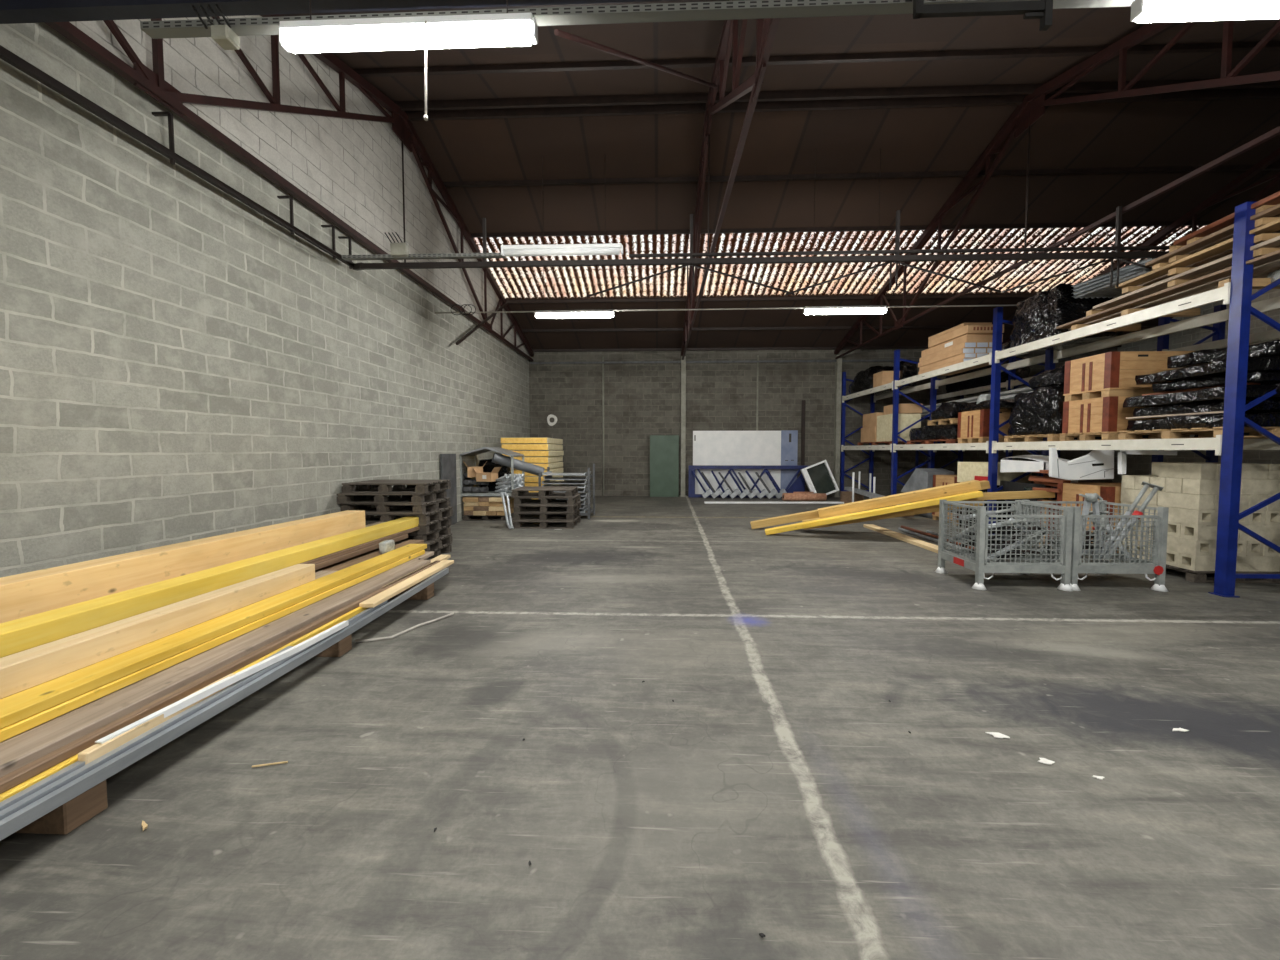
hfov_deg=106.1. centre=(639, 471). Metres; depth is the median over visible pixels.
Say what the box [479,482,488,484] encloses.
pipe fitting
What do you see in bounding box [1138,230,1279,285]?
board
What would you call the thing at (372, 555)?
plank
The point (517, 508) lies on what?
wooden pallet
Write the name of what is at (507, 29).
lamp
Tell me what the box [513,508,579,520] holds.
wooden pallet
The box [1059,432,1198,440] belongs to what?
wooden pallet
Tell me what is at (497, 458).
pipe
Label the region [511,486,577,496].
wooden pallet
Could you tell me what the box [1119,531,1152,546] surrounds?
concrete block
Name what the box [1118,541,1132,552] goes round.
concrete block
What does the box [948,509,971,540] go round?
sawhorse
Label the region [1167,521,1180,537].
concrete block
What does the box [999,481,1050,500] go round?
bumper cover
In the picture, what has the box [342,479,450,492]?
wooden pallet
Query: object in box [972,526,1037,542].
prop
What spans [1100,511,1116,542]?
prop
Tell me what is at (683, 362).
column
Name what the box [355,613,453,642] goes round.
strap
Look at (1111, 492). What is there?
wooden crate
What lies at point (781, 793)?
floor
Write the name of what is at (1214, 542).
concrete block
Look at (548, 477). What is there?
metal sheet
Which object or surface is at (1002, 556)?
prop
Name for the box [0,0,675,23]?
steel beam
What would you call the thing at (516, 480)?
coupler
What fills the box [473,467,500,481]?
cardboard box
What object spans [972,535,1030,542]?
prop
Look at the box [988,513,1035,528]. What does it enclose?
prop
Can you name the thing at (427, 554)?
plank
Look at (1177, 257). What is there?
spacer
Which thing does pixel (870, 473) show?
post
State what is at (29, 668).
timber beam
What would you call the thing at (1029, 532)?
prop
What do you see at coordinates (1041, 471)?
wood offcut
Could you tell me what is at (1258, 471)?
concrete block
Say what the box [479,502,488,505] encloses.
block
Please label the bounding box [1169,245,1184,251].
spacer
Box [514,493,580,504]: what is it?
wooden pallet
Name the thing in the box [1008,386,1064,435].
wrapped bundle
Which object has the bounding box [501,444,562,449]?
panel
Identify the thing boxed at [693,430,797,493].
board
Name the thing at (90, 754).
plank
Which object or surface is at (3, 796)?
plank
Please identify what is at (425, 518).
wooden pallet
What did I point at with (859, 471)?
post
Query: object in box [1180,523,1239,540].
concrete block
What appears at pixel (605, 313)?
lamp
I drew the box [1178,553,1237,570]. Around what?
concrete block
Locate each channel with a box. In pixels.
[0,600,387,819]
[0,646,292,810]
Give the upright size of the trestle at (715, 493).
0.869 m
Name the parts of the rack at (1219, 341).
post, post, post, post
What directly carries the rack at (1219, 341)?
on the floor
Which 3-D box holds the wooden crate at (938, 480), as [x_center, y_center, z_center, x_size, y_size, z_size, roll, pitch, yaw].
[7.233,0.611,10.826,0.770,1.050,0.920,0,3,2]
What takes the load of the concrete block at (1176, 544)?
on the concrete block at (1186, 561)
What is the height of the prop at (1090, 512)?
0.548 m
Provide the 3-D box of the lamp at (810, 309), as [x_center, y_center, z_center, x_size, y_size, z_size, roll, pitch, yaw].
[3.889,-4.521,9.064,1.550,3.049,0.104,0,3,2]
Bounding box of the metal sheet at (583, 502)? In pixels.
[580,498,590,504]
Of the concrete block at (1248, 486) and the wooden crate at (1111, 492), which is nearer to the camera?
the concrete block at (1248, 486)
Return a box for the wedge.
[900,468,953,491]
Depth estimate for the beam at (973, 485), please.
8.71 m
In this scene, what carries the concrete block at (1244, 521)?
on the concrete block
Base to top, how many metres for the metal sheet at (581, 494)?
0.077 m
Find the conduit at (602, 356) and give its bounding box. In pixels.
[602,356,603,495]
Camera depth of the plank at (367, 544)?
5.46 m
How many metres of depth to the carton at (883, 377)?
13.85 m
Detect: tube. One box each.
[898,528,966,548]
[900,525,973,548]
[926,530,966,542]
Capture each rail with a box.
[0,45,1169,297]
[530,358,1079,363]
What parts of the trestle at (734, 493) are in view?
leg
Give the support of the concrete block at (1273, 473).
on the concrete block at (1248, 486)
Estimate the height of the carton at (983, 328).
0.171 m
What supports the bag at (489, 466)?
on the stillage at (490, 493)
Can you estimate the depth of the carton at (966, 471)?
9.60 m
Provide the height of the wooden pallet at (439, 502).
0.144 m
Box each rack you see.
[840,202,1279,596]
[936,304,1279,469]
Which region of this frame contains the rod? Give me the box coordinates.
[554,29,717,88]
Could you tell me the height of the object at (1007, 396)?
0.064 m
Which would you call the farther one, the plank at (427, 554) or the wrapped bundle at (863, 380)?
the wrapped bundle at (863, 380)
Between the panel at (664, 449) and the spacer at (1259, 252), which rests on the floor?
the panel at (664, 449)
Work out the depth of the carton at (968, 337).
10.24 m
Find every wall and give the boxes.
[0,15,529,577]
[529,347,1117,496]
[1112,289,1279,482]
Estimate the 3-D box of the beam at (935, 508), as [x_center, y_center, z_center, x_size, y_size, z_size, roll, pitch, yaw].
[4.676,0.775,9.091,3.045,0.760,0.240,1,3,18]
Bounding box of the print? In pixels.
[973,327,992,329]
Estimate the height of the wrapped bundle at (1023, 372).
0.867 m
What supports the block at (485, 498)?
on the block at (480, 503)
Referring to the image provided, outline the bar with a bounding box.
[455,302,507,344]
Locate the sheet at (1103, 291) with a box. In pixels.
[1072,270,1151,298]
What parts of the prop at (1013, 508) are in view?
plate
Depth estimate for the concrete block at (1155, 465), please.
6.78 m
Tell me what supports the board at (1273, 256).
on the rack at (1230, 445)
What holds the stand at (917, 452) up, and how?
on the floor
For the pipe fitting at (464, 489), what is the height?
0.141 m
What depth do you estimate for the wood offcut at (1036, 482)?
8.16 m
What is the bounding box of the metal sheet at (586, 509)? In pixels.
[579,506,590,512]
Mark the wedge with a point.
(921, 478)
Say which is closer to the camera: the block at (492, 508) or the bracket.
the bracket
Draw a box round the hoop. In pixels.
[499,492,513,528]
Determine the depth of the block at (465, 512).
11.14 m
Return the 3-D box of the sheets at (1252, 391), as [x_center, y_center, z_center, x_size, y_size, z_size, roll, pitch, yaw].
[7.194,-0.936,5.901,1.228,0.166,1.348,0,3,5]
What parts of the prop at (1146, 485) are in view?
plate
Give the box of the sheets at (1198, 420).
[1127,414,1279,430]
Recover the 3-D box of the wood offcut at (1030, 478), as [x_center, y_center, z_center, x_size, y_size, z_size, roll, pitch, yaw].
[6.857,0.141,8.069,0.130,0.055,0.653,0,3,-3]
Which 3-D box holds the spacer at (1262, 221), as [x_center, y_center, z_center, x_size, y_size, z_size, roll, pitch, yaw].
[7.026,-2.661,5.125,0.850,0.072,0.090,0,3,2]
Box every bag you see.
[478,459,510,490]
[931,402,976,419]
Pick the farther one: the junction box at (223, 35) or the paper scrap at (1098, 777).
the junction box at (223, 35)
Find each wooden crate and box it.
[932,475,959,524]
[957,409,1024,442]
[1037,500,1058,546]
[1057,483,1121,552]
[1062,396,1165,432]
[1063,351,1193,401]
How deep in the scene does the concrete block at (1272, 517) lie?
5.87 m
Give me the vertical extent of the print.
0.070 m
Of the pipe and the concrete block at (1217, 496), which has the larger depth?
the pipe
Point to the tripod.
(1089, 497)
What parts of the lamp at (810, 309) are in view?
suspension rod, suspension rod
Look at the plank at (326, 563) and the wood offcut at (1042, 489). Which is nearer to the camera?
the plank at (326, 563)
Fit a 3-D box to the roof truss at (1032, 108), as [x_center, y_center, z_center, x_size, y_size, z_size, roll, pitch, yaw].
[6.413,-4.826,8.029,0.110,2.748,16.983,0,3,2]
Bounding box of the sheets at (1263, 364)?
[1135,356,1279,384]
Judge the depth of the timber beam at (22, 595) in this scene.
3.57 m
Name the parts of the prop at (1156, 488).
plate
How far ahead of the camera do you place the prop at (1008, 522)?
5.78 m
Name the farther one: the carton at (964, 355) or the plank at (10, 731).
the carton at (964, 355)
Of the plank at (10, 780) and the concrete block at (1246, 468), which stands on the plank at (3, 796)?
the plank at (10, 780)
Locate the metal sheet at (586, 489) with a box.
[553,486,590,492]
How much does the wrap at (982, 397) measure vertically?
0.223 m
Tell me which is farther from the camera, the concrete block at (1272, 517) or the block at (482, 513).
the block at (482, 513)
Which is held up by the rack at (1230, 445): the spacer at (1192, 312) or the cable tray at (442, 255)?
the spacer at (1192, 312)
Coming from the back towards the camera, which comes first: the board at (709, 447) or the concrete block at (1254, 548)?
the board at (709, 447)
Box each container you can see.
[935,500,1072,590]
[1022,500,1168,591]
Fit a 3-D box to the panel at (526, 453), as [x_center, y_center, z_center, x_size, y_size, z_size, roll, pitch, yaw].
[-2.979,-0.530,13.667,1.240,0.155,2.012,0,3,2]
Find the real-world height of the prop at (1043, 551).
0.140 m
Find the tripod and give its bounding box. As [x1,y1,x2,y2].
[1079,493,1102,548]
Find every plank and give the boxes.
[0,544,426,728]
[0,550,424,741]
[0,551,433,744]
[0,560,430,776]
[0,561,439,793]
[0,607,367,801]
[78,674,235,764]
[300,526,419,563]
[315,534,407,569]
[315,549,378,572]
[315,571,336,578]
[323,540,423,570]
[359,560,453,607]
[365,522,383,526]
[383,555,450,586]
[863,524,937,552]
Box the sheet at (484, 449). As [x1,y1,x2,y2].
[460,447,523,456]
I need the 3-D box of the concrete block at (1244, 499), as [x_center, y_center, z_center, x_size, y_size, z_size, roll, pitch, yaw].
[7.356,0.362,6.127,0.193,0.187,0.494,0,3,2]
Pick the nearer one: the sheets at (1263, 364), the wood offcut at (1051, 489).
the sheets at (1263, 364)
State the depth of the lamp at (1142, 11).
2.69 m
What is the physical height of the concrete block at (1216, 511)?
0.187 m
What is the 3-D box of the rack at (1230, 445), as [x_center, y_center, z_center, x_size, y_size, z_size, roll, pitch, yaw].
[7.265,-1.015,10.916,1.140,4.290,11.430,0,3,2]
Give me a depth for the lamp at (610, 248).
6.46 m
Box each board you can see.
[440,454,456,524]
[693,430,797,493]
[1056,250,1279,328]
[1068,259,1279,330]
[1093,236,1279,308]
[1095,245,1279,309]
[1117,218,1279,287]
[1126,411,1223,418]
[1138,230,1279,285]
[1142,383,1259,395]
[1145,204,1279,265]
[1150,214,1279,269]
[1157,266,1279,305]
[1173,191,1279,244]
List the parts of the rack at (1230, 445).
post, post, post, post, post, post, foot plate, post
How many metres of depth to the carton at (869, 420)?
14.73 m
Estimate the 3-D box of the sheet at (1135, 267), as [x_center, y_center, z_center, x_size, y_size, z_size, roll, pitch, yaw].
[7.118,-2.792,6.918,0.840,0.039,1.100,0,3,-1]
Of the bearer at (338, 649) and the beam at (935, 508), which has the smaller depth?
the bearer at (338, 649)
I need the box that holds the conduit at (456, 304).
[435,304,1016,314]
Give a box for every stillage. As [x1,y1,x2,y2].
[460,455,524,496]
[538,464,594,519]
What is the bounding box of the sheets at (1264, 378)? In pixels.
[1152,372,1279,391]
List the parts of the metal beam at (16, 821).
white trim strip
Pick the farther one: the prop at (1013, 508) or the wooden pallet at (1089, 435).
the wooden pallet at (1089, 435)
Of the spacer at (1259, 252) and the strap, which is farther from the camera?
the spacer at (1259, 252)
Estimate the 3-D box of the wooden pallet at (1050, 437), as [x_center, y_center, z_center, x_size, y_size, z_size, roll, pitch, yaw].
[7.268,-0.583,8.336,1.100,0.120,1.100,0,3,2]
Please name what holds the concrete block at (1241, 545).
on the concrete block at (1244, 563)
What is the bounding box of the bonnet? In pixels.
[1000,455,1077,482]
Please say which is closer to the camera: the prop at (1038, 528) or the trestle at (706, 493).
the prop at (1038, 528)
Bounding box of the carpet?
[782,493,826,500]
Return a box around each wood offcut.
[1028,477,1070,482]
[1029,476,1063,479]
[1033,487,1060,492]
[1033,488,1049,491]
[1034,481,1057,486]
[1035,470,1048,473]
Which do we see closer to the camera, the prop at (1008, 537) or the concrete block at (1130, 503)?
the prop at (1008, 537)
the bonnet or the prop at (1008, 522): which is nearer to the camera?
the prop at (1008, 522)
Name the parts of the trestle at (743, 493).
leg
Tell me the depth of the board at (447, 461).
10.47 m
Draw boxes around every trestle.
[691,470,712,497]
[701,472,721,497]
[711,471,730,497]
[718,472,740,498]
[728,471,749,498]
[738,472,758,498]
[745,471,767,498]
[755,472,777,498]
[765,471,786,498]
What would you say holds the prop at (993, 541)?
in the container at (976, 561)
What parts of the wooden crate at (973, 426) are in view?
panel, board, panel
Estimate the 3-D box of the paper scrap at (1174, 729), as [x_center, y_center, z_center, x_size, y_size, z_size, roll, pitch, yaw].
[3.129,1.498,2.792,0.102,0.004,0.035,0,3,-8]
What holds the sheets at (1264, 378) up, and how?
on the sheets at (1252, 391)
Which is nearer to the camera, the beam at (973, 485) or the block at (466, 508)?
the beam at (973, 485)
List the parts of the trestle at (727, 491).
leg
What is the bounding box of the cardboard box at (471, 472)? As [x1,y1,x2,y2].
[463,461,486,476]
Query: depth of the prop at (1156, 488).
5.70 m
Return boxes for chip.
[142,820,147,830]
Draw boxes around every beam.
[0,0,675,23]
[0,510,365,623]
[0,516,418,657]
[0,564,314,698]
[0,568,448,840]
[750,480,989,528]
[765,491,982,534]
[802,500,983,529]
[818,480,980,517]
[926,490,1054,500]
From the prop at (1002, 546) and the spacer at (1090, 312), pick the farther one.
the spacer at (1090, 312)
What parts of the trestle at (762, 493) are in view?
leg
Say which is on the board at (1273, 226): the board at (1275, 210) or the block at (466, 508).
the board at (1275, 210)
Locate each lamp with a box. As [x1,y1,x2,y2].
[279,0,537,120]
[501,243,622,256]
[535,156,614,317]
[803,148,886,314]
[1130,0,1279,22]
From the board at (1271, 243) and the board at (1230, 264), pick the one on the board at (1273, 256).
the board at (1271, 243)
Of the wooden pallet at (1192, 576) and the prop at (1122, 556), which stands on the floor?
the wooden pallet at (1192, 576)
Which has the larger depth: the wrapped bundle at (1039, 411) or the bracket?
the wrapped bundle at (1039, 411)
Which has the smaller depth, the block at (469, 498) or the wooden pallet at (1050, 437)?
the wooden pallet at (1050, 437)
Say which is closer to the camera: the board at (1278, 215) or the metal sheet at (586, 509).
the board at (1278, 215)
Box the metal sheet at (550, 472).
[542,471,590,474]
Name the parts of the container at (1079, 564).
corner post, panel, panel frame, panel, panel frame, corner post, frame, corner post, panel, panel frame, panel frame, panel, corner post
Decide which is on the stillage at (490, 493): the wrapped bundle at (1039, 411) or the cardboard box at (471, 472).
the cardboard box at (471, 472)
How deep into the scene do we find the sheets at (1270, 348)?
5.73 m
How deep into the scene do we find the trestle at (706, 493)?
16.09 m
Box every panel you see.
[501,438,562,443]
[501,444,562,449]
[502,451,563,456]
[514,456,562,462]
[514,467,562,475]
[525,480,563,485]
[531,462,562,469]
[650,435,678,496]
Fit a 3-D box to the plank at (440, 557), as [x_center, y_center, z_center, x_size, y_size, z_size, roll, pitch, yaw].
[-2.490,1.100,5.378,0.125,0.042,1.450,0,3,2]
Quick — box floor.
[0,496,1279,959]
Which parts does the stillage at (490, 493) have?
post, post, frame, post, post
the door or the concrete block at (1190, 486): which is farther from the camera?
the door
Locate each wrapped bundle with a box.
[848,366,900,394]
[891,360,916,388]
[909,425,957,440]
[909,500,932,518]
[946,357,1029,393]
[959,399,1013,411]
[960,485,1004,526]
[1000,503,1036,543]
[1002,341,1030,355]
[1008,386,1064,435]
[1010,283,1122,349]
[1029,365,1064,388]
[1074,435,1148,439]
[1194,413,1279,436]
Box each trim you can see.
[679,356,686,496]
[832,355,841,496]
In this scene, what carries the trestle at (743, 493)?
on the floor
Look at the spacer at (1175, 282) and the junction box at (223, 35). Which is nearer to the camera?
the junction box at (223, 35)
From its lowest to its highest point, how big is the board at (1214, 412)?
0.022 m
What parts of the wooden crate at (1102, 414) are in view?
panel, panel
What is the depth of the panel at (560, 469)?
12.70 m
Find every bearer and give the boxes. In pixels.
[15,780,107,834]
[314,634,351,656]
[390,579,433,599]
[840,491,863,502]
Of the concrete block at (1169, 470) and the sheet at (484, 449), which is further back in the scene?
the sheet at (484, 449)
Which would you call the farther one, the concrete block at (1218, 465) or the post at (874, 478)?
the post at (874, 478)
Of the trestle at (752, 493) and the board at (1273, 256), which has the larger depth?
the trestle at (752, 493)
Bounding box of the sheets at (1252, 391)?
[1123,383,1279,407]
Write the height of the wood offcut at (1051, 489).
0.055 m
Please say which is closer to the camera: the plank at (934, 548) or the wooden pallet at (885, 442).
the plank at (934, 548)
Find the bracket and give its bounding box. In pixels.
[913,0,1052,30]
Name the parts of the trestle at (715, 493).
leg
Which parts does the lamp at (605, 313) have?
suspension rod, suspension rod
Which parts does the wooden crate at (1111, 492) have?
panel, panel, lid, panel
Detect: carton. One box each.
[861,426,876,441]
[863,412,883,427]
[873,371,899,388]
[876,413,920,441]
[883,404,922,414]
[918,348,991,366]
[918,358,988,375]
[919,342,991,361]
[919,353,988,370]
[921,334,1002,356]
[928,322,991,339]
[928,324,1003,347]
[957,462,1031,484]
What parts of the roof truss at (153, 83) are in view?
gusset plate, gusset plate, king rod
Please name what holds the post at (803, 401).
attached to the wall at (642, 400)
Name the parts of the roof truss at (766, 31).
king rod, gusset plate, gusset plate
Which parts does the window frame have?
pane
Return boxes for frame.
[688,465,808,497]
[801,460,838,494]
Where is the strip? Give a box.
[704,501,843,503]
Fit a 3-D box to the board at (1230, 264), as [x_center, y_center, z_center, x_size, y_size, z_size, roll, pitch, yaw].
[6.900,-2.408,5.903,0.210,0.150,2.722,0,3,1]
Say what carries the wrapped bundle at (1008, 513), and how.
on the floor
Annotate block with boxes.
[463,496,482,501]
[464,502,478,505]
[464,506,473,510]
[464,511,472,514]
[473,506,489,510]
[473,511,485,515]
[479,496,492,501]
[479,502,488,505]
[486,511,496,515]
[489,496,513,501]
[489,499,514,505]
[489,503,513,510]
[497,507,512,514]
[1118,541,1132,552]
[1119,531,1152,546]
[1120,502,1157,518]
[1121,475,1157,488]
[1121,488,1157,504]
[1132,544,1146,558]
[1133,518,1147,531]
[1135,476,1158,490]
[1150,477,1166,491]
[1151,462,1182,475]
[1156,506,1214,524]
[1158,491,1215,509]
[1159,463,1216,478]
[1165,478,1184,492]
[1166,550,1178,566]
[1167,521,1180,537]
[1167,536,1212,555]
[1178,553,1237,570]
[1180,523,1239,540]
[1182,479,1240,494]
[1194,463,1220,478]
[1209,463,1251,478]
[1212,541,1216,555]
[1214,510,1217,524]
[1215,495,1218,509]
[1237,541,1246,555]
[1237,556,1279,571]
[1239,495,1248,509]
[1239,510,1248,525]
[1239,526,1279,540]
[1241,479,1279,494]
[1242,463,1279,479]
[1246,541,1263,555]
[1248,495,1266,509]
[1249,510,1265,525]
[1251,464,1267,478]
[1263,541,1279,555]
[1265,510,1279,525]
[1266,495,1279,509]
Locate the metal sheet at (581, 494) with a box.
[580,491,590,496]
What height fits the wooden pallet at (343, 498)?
0.144 m
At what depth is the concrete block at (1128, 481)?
6.80 m
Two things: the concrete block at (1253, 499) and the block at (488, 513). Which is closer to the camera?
the concrete block at (1253, 499)
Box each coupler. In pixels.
[495,474,507,481]
[505,477,518,484]
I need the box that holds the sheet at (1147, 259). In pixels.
[1071,258,1155,287]
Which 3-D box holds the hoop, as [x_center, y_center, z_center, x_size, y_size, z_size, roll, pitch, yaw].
[-2.752,0.798,9.944,0.134,0.733,0.518,-2,3,-36]
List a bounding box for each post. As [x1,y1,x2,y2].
[801,400,805,473]
[852,472,854,501]
[858,471,860,488]
[869,473,871,498]
[873,477,875,492]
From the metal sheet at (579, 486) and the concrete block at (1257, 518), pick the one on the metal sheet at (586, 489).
the metal sheet at (579, 486)
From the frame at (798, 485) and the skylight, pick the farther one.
the frame at (798, 485)
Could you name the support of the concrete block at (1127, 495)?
on the concrete block at (1130, 503)
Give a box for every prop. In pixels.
[950,523,976,541]
[960,504,1017,518]
[964,527,1040,535]
[967,532,998,543]
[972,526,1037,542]
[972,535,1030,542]
[973,514,1024,531]
[973,532,1030,545]
[987,526,1049,561]
[987,533,1044,553]
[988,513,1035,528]
[988,522,1028,529]
[988,543,1039,553]
[988,546,1044,556]
[988,548,1028,559]
[996,552,1031,557]
[1009,518,1039,543]
[1016,543,1029,548]
[1052,546,1125,560]
[1089,511,1103,543]
[1092,511,1109,558]
[1100,481,1152,558]
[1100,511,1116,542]
[1103,484,1162,560]
[1103,526,1132,558]
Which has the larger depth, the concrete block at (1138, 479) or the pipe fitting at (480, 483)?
the pipe fitting at (480, 483)
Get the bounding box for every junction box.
[192,4,239,49]
[385,232,408,256]
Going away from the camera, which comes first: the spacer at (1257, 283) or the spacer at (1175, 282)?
the spacer at (1257, 283)
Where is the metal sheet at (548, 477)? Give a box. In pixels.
[544,475,591,479]
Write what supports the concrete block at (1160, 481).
on the concrete block at (1127, 495)
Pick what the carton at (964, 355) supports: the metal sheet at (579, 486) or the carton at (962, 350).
the carton at (962, 350)
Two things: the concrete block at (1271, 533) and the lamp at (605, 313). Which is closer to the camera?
the concrete block at (1271, 533)
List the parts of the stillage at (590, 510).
post, frame, post, post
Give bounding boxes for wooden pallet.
[337,489,446,503]
[340,498,449,513]
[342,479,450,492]
[365,507,452,523]
[365,516,451,533]
[378,543,451,559]
[395,525,450,543]
[395,533,451,550]
[463,512,513,520]
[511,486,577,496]
[513,501,580,512]
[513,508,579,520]
[513,515,580,528]
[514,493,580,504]
[857,441,924,445]
[907,439,957,443]
[927,418,957,425]
[1004,434,1101,441]
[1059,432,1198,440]
[1118,427,1279,439]
[1165,564,1279,582]
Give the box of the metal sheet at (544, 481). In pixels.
[542,480,587,483]
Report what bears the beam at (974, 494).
on the floor
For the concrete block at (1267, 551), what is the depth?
5.89 m
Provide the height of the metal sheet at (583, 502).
0.089 m
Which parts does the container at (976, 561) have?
corner post, panel frame, panel, corner post, panel, panel frame, frame, corner post, panel, panel frame, panel frame, panel, corner post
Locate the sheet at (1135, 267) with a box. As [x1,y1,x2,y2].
[1072,261,1148,291]
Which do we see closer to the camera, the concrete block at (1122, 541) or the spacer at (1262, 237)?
the spacer at (1262, 237)
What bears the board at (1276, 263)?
on the rack at (1230, 445)
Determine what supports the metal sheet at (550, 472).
on the metal sheet at (548, 477)
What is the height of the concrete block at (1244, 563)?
0.187 m
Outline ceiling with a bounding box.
[283,0,1279,351]
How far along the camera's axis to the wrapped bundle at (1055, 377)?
8.24 m
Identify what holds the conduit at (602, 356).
attached to the wall at (642, 400)
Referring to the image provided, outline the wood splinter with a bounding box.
[252,761,287,766]
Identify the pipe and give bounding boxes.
[492,453,543,476]
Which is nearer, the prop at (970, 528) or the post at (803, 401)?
the prop at (970, 528)
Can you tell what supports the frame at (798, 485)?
on the floor
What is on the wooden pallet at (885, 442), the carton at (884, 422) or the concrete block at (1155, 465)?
the carton at (884, 422)
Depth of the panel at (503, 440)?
12.63 m
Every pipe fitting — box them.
[462,486,470,492]
[463,479,471,484]
[470,486,478,492]
[471,479,478,484]
[478,486,488,492]
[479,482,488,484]
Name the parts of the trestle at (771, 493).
leg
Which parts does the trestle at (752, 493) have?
leg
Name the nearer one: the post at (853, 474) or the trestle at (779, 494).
the post at (853, 474)
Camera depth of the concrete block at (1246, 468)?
5.86 m
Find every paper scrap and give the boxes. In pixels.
[985,732,1009,738]
[1038,758,1054,764]
[1092,775,1104,779]
[1172,728,1188,731]
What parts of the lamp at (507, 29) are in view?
pull cord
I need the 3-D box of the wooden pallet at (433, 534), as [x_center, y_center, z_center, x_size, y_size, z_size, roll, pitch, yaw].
[-3.670,0.935,7.333,1.200,0.144,0.900,0,3,3]
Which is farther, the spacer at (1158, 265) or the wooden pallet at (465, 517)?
the wooden pallet at (465, 517)
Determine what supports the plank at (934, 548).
on the floor
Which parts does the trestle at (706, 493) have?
leg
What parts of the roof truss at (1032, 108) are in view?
gusset plate, king rod, gusset plate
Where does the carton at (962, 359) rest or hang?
on the rack at (1230, 445)
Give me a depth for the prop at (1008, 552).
5.81 m
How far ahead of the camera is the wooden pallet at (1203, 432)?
5.97 m
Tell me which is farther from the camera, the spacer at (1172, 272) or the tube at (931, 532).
the tube at (931, 532)
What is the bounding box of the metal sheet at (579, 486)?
[542,483,590,487]
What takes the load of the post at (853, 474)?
on the floor
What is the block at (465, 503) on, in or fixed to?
on the block at (466, 508)
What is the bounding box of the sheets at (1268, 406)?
[1133,399,1279,416]
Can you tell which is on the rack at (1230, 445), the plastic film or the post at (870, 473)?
the plastic film
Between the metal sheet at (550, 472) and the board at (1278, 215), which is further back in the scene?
the metal sheet at (550, 472)
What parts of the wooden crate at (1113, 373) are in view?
panel, board, panel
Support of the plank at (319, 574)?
on the plank at (372, 555)
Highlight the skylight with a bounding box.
[473,225,1206,298]
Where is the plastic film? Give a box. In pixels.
[1267,269,1279,286]
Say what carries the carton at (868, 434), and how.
on the wooden pallet at (885, 442)
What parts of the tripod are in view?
leg, clamp lever, leg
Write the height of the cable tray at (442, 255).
0.045 m
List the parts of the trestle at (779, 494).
leg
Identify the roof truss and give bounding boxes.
[45,14,533,361]
[681,0,779,359]
[834,20,1279,358]
[1002,148,1279,343]
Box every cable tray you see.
[140,0,1133,38]
[342,253,504,259]
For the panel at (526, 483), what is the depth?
12.69 m
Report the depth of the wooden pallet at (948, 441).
11.43 m
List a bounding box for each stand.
[915,417,929,467]
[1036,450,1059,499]
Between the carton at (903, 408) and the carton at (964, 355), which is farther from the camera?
the carton at (903, 408)
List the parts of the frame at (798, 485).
plate, post, post, plate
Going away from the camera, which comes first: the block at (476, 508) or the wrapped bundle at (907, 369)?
the block at (476, 508)
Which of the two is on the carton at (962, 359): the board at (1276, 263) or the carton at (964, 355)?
the carton at (964, 355)
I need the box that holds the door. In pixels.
[1049,448,1113,479]
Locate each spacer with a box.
[1071,324,1140,330]
[1086,310,1102,315]
[1121,308,1200,316]
[1122,286,1145,293]
[1152,262,1169,269]
[1167,279,1192,287]
[1168,267,1195,275]
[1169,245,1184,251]
[1169,254,1190,262]
[1187,237,1202,243]
[1218,278,1279,288]
[1253,248,1279,257]
[1254,233,1279,243]
[1255,205,1274,213]
[1255,217,1279,227]
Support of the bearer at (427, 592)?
on the floor
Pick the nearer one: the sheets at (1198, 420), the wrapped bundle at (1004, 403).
the sheets at (1198, 420)
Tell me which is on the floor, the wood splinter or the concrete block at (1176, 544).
the wood splinter
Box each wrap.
[379,540,394,553]
[976,394,990,403]
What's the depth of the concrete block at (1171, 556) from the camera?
6.24 m
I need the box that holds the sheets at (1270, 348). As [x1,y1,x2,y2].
[1167,339,1279,368]
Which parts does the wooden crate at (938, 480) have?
panel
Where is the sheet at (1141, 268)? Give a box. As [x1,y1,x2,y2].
[1071,266,1151,294]
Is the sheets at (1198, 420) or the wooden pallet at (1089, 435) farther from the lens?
the wooden pallet at (1089, 435)
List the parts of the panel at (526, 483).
insulation panel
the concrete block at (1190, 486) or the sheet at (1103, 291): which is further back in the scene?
the sheet at (1103, 291)
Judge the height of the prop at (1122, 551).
0.484 m

